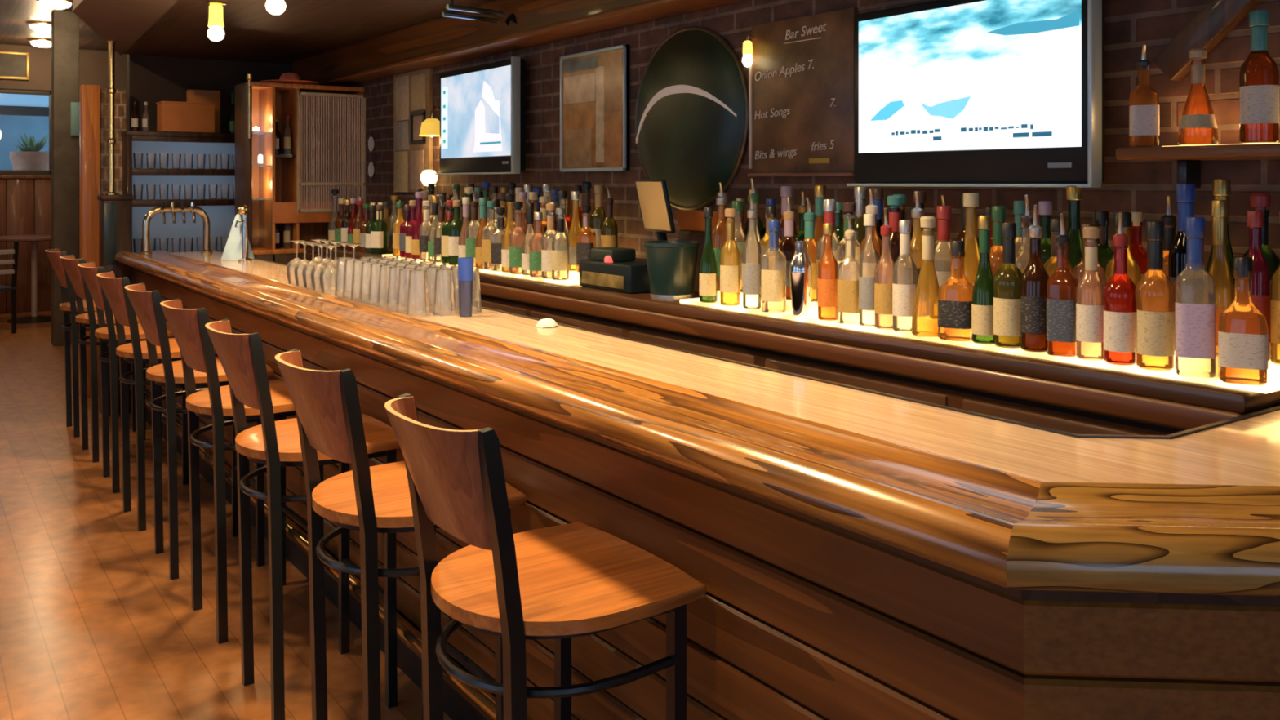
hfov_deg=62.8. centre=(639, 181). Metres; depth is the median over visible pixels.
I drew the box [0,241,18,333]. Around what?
dining chair
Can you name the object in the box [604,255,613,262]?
button
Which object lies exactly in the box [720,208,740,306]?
bottle
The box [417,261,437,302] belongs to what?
pint glass
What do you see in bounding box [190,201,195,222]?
faucet
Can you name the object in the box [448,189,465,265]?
bottle
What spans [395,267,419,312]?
pint glass
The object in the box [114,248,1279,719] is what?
countertop
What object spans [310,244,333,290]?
wine glass
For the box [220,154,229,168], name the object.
drinking glass
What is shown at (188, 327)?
bar stool
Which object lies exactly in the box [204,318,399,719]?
bar stool
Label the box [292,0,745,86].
ceiling beam
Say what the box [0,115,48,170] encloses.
window
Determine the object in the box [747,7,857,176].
menu board
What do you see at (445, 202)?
bottle
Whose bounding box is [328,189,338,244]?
bottle
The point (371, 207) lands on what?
bottle
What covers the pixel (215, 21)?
ceiling lamp
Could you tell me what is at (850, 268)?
bottle
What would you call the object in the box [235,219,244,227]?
faucet
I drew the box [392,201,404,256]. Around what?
bottle
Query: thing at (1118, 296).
bottle
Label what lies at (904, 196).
bottle
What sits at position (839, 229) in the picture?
bottle
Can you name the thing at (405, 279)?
pint glass
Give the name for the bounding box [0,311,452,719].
floor
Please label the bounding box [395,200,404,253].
bottle
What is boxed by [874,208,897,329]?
bottle
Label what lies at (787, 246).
bottle
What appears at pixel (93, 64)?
wall
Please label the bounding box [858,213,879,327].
bottle
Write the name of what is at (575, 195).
bottle
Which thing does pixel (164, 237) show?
drinking glass
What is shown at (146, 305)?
bar stool
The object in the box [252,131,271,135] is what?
shelf
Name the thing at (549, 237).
bottle
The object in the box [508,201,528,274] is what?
bottle
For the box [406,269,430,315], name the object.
pint glass
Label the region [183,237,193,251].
drinking glass
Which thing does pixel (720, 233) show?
bottle
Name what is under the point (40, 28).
diffuser
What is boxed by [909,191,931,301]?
bottle
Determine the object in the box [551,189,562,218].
bottle
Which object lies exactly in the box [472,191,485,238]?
bottle
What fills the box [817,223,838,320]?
bottle
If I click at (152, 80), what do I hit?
wall
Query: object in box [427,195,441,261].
bottle
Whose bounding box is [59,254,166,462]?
bar stool
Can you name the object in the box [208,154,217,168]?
drinking glass
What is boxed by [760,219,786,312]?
bottle
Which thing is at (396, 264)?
pint glass
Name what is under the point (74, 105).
notice board
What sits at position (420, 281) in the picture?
pint glass
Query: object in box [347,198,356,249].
bottle
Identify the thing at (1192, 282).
bottle
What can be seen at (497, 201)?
bottle
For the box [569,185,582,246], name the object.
bottle
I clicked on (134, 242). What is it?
drinking glass
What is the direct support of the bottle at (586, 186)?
on the shelf at (1071, 394)
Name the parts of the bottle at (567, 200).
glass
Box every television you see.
[435,56,525,174]
[846,0,1104,187]
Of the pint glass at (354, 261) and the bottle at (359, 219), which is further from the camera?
the bottle at (359, 219)
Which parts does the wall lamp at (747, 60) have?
bulb, arm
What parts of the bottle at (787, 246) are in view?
pour spout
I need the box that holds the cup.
[789,269,813,316]
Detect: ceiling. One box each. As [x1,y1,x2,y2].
[0,0,115,51]
[73,0,496,65]
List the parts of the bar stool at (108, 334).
backrest, leg, leg, seat, seat frame, leg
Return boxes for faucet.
[160,201,165,223]
[170,201,175,223]
[180,201,186,223]
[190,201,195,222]
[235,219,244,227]
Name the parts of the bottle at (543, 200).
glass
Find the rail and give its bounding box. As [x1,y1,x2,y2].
[441,0,516,26]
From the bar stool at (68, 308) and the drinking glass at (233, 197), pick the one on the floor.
the bar stool at (68, 308)
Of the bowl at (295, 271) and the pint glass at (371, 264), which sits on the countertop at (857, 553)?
the pint glass at (371, 264)
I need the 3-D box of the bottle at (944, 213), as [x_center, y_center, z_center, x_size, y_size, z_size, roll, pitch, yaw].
[0.856,0.227,2.953,0.081,0.318,0.081,0,0,26]
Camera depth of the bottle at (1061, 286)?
2.50 m
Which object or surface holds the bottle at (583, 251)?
on the shelf at (1071, 394)
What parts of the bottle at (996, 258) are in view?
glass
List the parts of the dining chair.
rail, rail, rail, seat, leg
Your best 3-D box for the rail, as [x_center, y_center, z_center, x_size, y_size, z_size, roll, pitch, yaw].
[-0.760,-0.846,5.241,0.444,0.177,0.231,0,0,-35]
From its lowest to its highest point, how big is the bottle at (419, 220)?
0.361 m
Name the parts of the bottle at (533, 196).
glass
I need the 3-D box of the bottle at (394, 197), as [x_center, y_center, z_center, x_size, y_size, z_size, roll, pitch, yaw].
[-1.500,0.256,6.403,0.071,0.344,0.072,0,0,15]
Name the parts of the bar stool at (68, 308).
backrest, leg, leg, seat frame, seat, leg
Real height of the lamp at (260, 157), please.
0.060 m
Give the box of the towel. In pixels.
[221,213,254,261]
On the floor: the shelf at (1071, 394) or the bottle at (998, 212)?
the shelf at (1071, 394)
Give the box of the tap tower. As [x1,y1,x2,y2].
[139,201,212,254]
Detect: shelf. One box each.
[120,130,235,284]
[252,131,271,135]
[252,164,271,167]
[252,197,271,199]
[275,154,295,158]
[306,245,1279,435]
[1115,142,1279,188]
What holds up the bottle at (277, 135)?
on the tall cabinet
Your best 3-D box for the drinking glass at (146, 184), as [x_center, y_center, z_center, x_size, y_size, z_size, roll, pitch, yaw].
[-3.529,0.074,7.570,0.066,0.110,0.064,0,0,-35]
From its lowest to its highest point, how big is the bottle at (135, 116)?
0.214 m
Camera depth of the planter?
12.65 m
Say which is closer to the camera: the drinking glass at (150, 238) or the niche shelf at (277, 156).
the niche shelf at (277, 156)
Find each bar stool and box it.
[44,248,136,437]
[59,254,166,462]
[77,262,189,493]
[96,271,217,531]
[124,283,273,579]
[160,297,324,644]
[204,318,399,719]
[275,348,525,719]
[384,393,706,719]
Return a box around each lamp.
[205,0,226,41]
[253,126,258,130]
[257,154,262,163]
[265,0,285,14]
[419,106,439,137]
[420,169,437,225]
[742,35,754,67]
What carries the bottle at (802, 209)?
on the shelf at (1071, 394)
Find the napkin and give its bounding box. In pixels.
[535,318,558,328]
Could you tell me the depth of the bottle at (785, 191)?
3.63 m
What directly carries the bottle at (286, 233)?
in the tall cabinet
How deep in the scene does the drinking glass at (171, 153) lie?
7.66 m
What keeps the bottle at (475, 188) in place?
on the shelf at (1071, 394)
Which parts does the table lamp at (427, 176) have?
globe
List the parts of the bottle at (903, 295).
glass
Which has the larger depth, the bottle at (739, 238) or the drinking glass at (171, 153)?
the drinking glass at (171, 153)
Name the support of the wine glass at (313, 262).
on the countertop at (857, 553)
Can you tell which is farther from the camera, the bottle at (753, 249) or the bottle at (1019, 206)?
the bottle at (753, 249)
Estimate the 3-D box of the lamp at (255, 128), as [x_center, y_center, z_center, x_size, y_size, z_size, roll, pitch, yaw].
[-2.582,-0.359,7.051,0.040,0.030,0.040,0,0,-35]
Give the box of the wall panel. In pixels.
[393,67,432,192]
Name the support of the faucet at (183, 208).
on the tap tower
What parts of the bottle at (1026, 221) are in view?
pour spout, glass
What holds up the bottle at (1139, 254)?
on the shelf at (1071, 394)
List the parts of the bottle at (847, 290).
pour spout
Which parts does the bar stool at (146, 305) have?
backrest, leg, leg, seat frame, seat, leg, leg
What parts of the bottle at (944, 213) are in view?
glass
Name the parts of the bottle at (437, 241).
glass, pour spout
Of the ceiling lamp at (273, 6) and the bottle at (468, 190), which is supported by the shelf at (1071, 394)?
the bottle at (468, 190)
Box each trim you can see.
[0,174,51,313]
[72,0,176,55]
[79,84,100,397]
[240,78,257,84]
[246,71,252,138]
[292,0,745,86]
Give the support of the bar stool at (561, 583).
on the floor
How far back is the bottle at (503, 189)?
5.34 m
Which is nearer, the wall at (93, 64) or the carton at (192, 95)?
the carton at (192, 95)
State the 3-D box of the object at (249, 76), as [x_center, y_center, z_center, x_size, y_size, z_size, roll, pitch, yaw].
[-2.558,-0.504,6.866,0.036,0.440,0.036,0,0,-35]
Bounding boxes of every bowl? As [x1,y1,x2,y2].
[286,257,307,284]
[293,259,315,285]
[302,260,324,288]
[308,256,328,282]
[310,262,333,290]
[316,257,336,284]
[319,264,342,293]
[324,259,344,286]
[333,261,355,287]
[342,262,364,290]
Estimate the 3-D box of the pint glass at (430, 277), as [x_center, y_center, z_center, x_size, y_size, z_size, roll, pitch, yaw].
[-0.792,0.387,3.833,0.082,0.158,0.082,0,0,-35]
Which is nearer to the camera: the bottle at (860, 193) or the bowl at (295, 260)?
the bottle at (860, 193)
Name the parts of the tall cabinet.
panel, case glass, panel, orange panel, lattice door, slat panel, door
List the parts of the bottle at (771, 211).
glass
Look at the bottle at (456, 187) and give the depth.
5.78 m
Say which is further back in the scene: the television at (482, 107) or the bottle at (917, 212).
the television at (482, 107)
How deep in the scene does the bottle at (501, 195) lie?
5.09 m
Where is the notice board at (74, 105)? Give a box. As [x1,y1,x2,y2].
[71,102,79,135]
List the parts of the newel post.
plate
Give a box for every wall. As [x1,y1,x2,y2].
[0,44,126,313]
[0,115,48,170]
[126,54,292,133]
[346,0,1279,283]
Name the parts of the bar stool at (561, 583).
leg, backrest, leg, seat frame, leg, seat, leg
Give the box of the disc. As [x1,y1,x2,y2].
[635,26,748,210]
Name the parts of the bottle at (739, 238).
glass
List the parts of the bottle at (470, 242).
pour spout, glass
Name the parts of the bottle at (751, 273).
pour spout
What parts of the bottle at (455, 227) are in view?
pour spout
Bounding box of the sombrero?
[259,72,319,84]
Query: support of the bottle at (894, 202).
on the shelf at (1071, 394)
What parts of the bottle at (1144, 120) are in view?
pour spout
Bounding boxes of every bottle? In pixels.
[131,101,139,130]
[142,102,150,131]
[228,92,235,133]
[275,117,280,154]
[275,223,280,248]
[283,114,292,154]
[283,222,292,248]
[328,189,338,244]
[334,198,345,248]
[341,199,351,248]
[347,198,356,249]
[351,192,357,214]
[352,191,364,250]
[360,204,369,251]
[364,204,375,253]
[368,202,376,220]
[370,204,386,253]
[377,202,386,224]
[382,201,393,251]
[388,195,399,252]
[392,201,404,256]
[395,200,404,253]
[399,204,410,257]
[404,200,416,258]
[411,191,426,259]
[415,188,423,220]
[419,200,434,260]
[421,191,431,230]
[423,195,435,235]
[426,183,435,230]
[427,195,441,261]
[431,185,438,217]
[431,194,444,237]
[434,195,444,262]
[438,201,448,237]
[440,192,446,205]
[441,200,453,263]
[445,186,455,222]
[445,195,452,200]
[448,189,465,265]
[453,184,462,221]
[457,197,474,264]
[459,200,462,220]
[462,186,475,244]
[466,183,478,230]
[466,190,482,267]
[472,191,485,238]
[474,187,481,237]
[475,197,491,268]
[478,182,492,229]
[479,197,494,238]
[481,200,500,270]
[487,186,497,232]
[487,199,503,239]
[491,207,509,271]
[495,192,511,243]
[500,186,508,235]
[501,194,519,272]
[503,202,521,249]
[504,182,515,235]
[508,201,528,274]
[511,186,523,238]
[514,191,529,246]
[520,184,532,242]
[521,203,537,275]
[525,191,541,253]
[528,187,542,232]
[528,212,547,277]
[534,196,548,251]
[541,203,560,279]
[542,183,551,235]
[543,201,563,250]
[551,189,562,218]
[551,208,568,280]
[554,191,571,268]
[561,196,569,245]
[567,191,584,271]
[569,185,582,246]
[576,204,595,272]
[577,182,591,243]
[590,185,605,247]
[600,186,617,247]
[698,207,717,302]
[711,182,731,290]
[713,192,728,277]
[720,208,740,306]
[725,200,749,293]
[731,198,745,253]
[742,177,760,294]
[742,193,761,309]
[744,189,764,263]
[757,205,782,270]
[760,199,775,256]
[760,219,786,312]
[775,186,796,255]
[777,195,795,299]
[794,191,814,257]
[803,197,821,302]
[808,185,827,262]
[816,199,843,303]
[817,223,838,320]
[826,201,848,261]
[835,202,861,280]
[837,213,858,324]
[848,186,871,262]
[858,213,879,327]
[860,188,882,284]
[865,187,885,262]
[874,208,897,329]
[882,195,906,284]
[892,219,917,332]
[893,194,906,220]
[905,191,928,316]
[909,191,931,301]
[911,216,939,336]
[928,205,959,319]
[933,195,951,271]
[937,240,973,341]
[953,195,978,284]
[955,192,979,301]
[971,215,994,344]
[977,206,1003,275]
[989,205,1005,256]
[992,222,1022,348]
[1013,200,1030,273]
[1014,194,1043,265]
[1020,204,1048,352]
[1038,201,1056,277]
[1043,217,1074,273]
[1046,213,1078,356]
[1066,186,1087,287]
[1072,223,1104,305]
[1075,226,1104,360]
[1087,210,1114,287]
[1102,211,1136,365]
[1104,212,1141,284]
[1126,211,1151,311]
[1128,44,1159,146]
[1134,221,1174,370]
[1151,195,1176,311]
[1168,183,1204,304]
[1174,217,1216,377]
[1177,48,1218,145]
[1202,200,1237,356]
[1204,178,1239,333]
[1217,256,1268,385]
[1239,9,1279,143]
[1239,210,1271,360]
[1242,193,1279,301]
[1271,212,1279,364]
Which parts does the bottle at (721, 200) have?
pour spout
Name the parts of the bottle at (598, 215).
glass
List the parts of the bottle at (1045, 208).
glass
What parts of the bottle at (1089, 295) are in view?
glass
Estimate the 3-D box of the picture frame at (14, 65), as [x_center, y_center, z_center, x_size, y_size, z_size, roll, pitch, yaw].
[-7.340,-1.344,12.053,0.561,0.325,0.040,0,0,-35]
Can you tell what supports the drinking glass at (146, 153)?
on the glass shelf at (220, 212)
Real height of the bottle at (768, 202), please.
0.295 m
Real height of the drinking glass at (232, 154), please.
0.110 m
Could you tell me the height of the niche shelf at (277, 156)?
0.018 m
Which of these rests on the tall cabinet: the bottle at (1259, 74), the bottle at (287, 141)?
the bottle at (287, 141)
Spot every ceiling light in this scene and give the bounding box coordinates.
[26,21,51,31]
[26,38,51,47]
[35,0,73,9]
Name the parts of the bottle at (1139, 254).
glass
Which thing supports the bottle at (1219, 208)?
on the shelf at (1071, 394)
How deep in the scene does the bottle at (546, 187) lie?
4.97 m
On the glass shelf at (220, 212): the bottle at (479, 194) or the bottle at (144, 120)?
the bottle at (144, 120)
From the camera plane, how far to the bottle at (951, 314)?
2.76 m
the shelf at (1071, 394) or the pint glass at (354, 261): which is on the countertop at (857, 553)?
the pint glass at (354, 261)
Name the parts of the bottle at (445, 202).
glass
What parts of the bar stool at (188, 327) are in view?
backrest, leg, leg, seat, seat frame, leg, leg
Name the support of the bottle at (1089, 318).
on the shelf at (1071, 394)
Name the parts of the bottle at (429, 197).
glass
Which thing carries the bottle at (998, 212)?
on the shelf at (1071, 394)
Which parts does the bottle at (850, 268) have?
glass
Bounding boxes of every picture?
[560,44,630,171]
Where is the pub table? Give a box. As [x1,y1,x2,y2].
[0,234,51,323]
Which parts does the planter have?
pot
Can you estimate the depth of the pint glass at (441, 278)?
3.78 m
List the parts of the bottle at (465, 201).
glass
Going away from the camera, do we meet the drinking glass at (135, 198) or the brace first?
the brace
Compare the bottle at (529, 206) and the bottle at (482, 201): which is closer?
the bottle at (529, 206)
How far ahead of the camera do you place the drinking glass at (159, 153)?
7.61 m
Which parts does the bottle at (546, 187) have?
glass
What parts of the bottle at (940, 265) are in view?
glass, pour spout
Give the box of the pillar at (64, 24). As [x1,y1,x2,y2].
[51,9,79,346]
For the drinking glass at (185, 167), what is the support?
on the glass shelf at (220, 212)
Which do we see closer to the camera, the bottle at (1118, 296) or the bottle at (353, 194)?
the bottle at (1118, 296)
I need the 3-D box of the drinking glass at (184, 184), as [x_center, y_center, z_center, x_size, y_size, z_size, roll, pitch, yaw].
[-3.321,0.074,7.717,0.066,0.110,0.064,0,0,-35]
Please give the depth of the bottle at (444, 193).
5.93 m
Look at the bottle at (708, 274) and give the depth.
3.61 m
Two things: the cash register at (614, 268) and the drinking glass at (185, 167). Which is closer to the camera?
the cash register at (614, 268)
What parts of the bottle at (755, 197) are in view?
pour spout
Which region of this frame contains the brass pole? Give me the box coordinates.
[105,40,117,195]
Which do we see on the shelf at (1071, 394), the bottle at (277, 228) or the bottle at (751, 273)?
the bottle at (751, 273)
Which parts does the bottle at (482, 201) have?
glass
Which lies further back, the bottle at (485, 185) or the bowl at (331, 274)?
the bottle at (485, 185)
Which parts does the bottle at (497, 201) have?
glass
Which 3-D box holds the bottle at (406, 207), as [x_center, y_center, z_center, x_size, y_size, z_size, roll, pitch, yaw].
[-1.286,0.271,5.805,0.074,0.289,0.074,0,0,31]
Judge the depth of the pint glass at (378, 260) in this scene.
4.16 m
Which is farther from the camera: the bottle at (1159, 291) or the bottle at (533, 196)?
the bottle at (533, 196)
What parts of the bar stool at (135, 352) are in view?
backrest, leg, leg, seat frame, seat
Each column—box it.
[100,88,126,195]
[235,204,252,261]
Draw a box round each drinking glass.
[133,152,142,168]
[133,184,142,199]
[133,238,142,252]
[146,153,155,168]
[146,184,155,199]
[150,238,155,250]
[159,153,168,168]
[159,184,168,199]
[159,237,168,252]
[171,153,181,168]
[171,184,181,199]
[171,237,181,252]
[183,153,193,168]
[183,184,193,199]
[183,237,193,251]
[195,154,205,168]
[195,184,205,199]
[195,236,200,251]
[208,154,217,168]
[208,184,217,199]
[209,236,217,250]
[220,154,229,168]
[220,184,229,199]
[220,235,228,251]
[231,154,234,168]
[231,184,235,199]
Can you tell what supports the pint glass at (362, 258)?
on the countertop at (857, 553)
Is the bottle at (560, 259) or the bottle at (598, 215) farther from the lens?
the bottle at (598, 215)
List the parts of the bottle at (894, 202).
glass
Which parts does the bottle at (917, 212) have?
pour spout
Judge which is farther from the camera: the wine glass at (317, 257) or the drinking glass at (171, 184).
the drinking glass at (171, 184)
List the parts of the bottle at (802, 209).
pour spout, glass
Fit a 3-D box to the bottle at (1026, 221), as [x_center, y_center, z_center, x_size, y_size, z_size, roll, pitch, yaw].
[1.013,0.209,2.740,0.072,0.352,0.071,0,0,32]
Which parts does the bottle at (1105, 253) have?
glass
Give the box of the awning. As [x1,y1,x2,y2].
[0,93,48,116]
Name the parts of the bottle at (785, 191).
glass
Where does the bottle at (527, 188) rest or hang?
on the shelf at (1071, 394)
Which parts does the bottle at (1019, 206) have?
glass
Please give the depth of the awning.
13.42 m
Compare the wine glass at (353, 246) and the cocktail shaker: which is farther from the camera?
the wine glass at (353, 246)
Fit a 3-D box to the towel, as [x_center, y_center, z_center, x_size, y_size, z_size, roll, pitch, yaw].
[-2.400,0.328,6.261,0.170,0.275,0.170,0,0,-7]
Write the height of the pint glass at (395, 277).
0.158 m
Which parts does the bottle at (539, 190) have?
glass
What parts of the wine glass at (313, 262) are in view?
stem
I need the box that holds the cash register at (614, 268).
[578,179,675,293]
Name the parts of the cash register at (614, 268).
drawer, drawer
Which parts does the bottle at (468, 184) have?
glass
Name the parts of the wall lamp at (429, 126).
lamp shade, arm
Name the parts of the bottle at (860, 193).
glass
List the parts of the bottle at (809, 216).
pour spout, glass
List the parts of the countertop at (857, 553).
foot rail, arm rail, arm rail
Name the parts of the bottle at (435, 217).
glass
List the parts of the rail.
rail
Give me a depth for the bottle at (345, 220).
6.69 m
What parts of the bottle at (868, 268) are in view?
pour spout, glass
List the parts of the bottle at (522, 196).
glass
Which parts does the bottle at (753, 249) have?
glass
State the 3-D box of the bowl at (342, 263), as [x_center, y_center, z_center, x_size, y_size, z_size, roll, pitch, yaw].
[-1.290,0.406,4.579,0.092,0.120,0.091,0,0,-35]
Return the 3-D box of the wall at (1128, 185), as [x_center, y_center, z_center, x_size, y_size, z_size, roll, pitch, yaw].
[0.701,-0.034,3.707,0.120,3.100,11.650,0,0,-35]
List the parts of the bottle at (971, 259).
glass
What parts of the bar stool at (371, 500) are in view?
leg, backrest, leg, seat frame, seat, leg, leg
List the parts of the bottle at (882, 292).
pour spout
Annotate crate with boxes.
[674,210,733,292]
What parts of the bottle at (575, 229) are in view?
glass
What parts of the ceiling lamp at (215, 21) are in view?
lamp shade, bulb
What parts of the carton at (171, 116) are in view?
lid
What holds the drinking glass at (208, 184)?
on the glass shelf at (220, 212)
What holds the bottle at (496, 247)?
on the shelf at (1071, 394)
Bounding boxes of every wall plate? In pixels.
[368,136,374,151]
[368,161,374,177]
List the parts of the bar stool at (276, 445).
backrest, leg, leg, seat frame, seat, leg, leg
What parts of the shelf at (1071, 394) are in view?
door, door, door, door, door, door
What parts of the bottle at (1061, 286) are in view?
pour spout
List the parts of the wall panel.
card frame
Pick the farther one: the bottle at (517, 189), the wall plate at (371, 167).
the wall plate at (371, 167)
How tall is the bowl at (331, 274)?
0.120 m
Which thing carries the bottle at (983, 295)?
on the shelf at (1071, 394)
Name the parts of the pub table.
post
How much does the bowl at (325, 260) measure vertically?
0.120 m
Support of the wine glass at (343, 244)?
on the countertop at (857, 553)
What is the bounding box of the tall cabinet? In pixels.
[235,81,365,269]
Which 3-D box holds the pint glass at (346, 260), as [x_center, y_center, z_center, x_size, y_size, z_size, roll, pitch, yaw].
[-1.141,0.387,4.168,0.082,0.158,0.082,0,0,-35]
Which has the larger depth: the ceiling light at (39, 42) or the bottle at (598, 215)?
the ceiling light at (39, 42)
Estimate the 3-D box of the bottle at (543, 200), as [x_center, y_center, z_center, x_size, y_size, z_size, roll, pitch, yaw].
[-0.439,0.226,4.800,0.088,0.318,0.088,0,0,32]
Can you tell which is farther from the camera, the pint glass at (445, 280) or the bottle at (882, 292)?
the pint glass at (445, 280)
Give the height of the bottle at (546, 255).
0.322 m
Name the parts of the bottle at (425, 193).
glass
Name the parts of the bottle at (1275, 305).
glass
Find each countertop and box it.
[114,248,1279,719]
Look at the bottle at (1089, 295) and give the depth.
2.56 m
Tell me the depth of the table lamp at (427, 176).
6.20 m
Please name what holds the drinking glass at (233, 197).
on the glass shelf at (220, 212)
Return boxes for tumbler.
[457,257,473,316]
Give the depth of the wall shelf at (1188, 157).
2.46 m
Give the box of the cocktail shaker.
[789,240,813,316]
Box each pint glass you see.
[334,257,355,296]
[342,258,363,298]
[350,260,371,300]
[357,256,375,295]
[359,261,380,302]
[365,257,384,297]
[367,262,389,305]
[374,259,394,300]
[377,264,399,307]
[381,255,399,294]
[383,260,403,302]
[386,266,408,310]
[389,257,408,297]
[392,262,414,304]
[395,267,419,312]
[399,258,417,298]
[401,263,423,306]
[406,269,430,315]
[409,259,426,273]
[411,265,433,309]
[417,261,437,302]
[422,266,444,311]
[427,262,448,304]
[432,268,456,314]
[436,264,458,307]
[447,266,470,310]
[458,267,481,312]
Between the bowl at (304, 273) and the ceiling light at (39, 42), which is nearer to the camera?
the bowl at (304, 273)
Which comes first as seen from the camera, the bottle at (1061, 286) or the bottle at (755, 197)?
the bottle at (1061, 286)
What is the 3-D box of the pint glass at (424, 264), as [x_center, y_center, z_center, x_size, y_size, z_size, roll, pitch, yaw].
[-0.868,0.387,4.099,0.082,0.158,0.082,0,0,-35]
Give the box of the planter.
[9,131,48,170]
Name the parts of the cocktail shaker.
lid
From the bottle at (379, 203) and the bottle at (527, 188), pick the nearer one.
the bottle at (527, 188)
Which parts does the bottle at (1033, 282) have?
pour spout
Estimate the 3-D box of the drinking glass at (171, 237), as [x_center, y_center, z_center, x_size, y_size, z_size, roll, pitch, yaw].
[-3.390,0.465,7.668,0.066,0.110,0.064,0,0,-35]
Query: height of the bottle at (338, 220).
0.321 m
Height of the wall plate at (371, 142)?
0.104 m
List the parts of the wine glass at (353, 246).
stem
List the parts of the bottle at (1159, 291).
glass, pour spout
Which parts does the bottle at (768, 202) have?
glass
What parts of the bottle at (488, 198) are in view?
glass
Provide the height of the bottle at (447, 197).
0.283 m
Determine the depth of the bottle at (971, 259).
2.99 m
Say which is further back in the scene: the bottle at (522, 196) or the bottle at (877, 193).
the bottle at (522, 196)
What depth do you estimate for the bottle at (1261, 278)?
2.26 m
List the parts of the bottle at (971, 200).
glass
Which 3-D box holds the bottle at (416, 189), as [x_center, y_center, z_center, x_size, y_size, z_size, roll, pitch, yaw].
[-1.256,0.211,5.951,0.079,0.349,0.079,0,0,18]
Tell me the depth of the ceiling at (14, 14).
10.70 m
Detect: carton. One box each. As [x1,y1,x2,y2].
[155,101,215,133]
[186,88,220,133]
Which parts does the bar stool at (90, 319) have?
backrest, leg, leg, seat frame, seat, leg, leg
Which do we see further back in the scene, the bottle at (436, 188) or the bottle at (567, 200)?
the bottle at (436, 188)
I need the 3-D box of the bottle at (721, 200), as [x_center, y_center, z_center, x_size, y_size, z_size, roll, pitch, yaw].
[0.292,0.193,3.755,0.073,0.385,0.073,0,0,22]
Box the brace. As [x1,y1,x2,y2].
[1152,0,1262,80]
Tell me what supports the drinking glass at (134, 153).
on the glass shelf at (220, 212)
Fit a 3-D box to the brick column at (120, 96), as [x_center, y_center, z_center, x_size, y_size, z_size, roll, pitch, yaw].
[-3.797,0.426,7.552,0.170,2.180,0.060,0,0,-35]
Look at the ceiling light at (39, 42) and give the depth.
11.60 m
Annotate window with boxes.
[0,88,51,174]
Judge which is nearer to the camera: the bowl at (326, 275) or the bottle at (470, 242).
the bowl at (326, 275)
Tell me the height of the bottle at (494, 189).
0.333 m
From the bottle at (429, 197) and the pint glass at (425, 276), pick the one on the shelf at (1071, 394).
the bottle at (429, 197)
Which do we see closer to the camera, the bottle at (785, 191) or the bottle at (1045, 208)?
the bottle at (1045, 208)
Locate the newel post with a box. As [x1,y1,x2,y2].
[97,194,133,415]
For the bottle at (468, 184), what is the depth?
5.63 m
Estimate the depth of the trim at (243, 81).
7.99 m
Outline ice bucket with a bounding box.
[643,240,700,299]
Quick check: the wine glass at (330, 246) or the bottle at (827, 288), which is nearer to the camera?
the bottle at (827, 288)
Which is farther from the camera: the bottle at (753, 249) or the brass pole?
the brass pole
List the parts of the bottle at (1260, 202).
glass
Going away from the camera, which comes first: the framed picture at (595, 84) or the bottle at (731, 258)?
the bottle at (731, 258)
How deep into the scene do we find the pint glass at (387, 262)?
4.08 m
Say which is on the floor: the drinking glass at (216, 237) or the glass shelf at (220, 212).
the glass shelf at (220, 212)
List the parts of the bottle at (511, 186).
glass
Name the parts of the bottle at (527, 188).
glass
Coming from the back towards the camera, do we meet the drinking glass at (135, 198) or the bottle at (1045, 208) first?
the drinking glass at (135, 198)
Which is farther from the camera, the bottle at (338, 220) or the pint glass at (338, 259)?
the bottle at (338, 220)
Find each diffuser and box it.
[29,24,51,31]
[30,40,51,47]
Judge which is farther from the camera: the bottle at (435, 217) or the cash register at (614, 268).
the bottle at (435, 217)
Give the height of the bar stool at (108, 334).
1.105 m
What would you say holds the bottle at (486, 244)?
on the shelf at (1071, 394)
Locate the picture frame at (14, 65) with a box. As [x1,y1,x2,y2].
[0,50,29,79]
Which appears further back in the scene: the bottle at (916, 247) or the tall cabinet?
the tall cabinet
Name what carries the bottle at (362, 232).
on the shelf at (1071, 394)
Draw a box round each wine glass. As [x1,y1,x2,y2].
[286,240,307,284]
[293,241,315,285]
[302,242,324,288]
[308,239,328,282]
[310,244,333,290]
[316,240,336,284]
[319,244,342,293]
[324,241,344,286]
[333,242,355,287]
[342,244,364,290]
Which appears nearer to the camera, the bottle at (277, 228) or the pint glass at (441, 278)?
the pint glass at (441, 278)
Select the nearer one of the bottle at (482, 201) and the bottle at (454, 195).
the bottle at (482, 201)
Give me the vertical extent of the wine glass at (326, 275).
0.199 m
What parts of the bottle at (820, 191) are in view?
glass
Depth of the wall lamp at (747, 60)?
3.92 m
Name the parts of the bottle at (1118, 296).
pour spout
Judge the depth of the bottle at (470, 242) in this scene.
5.11 m
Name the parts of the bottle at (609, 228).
pour spout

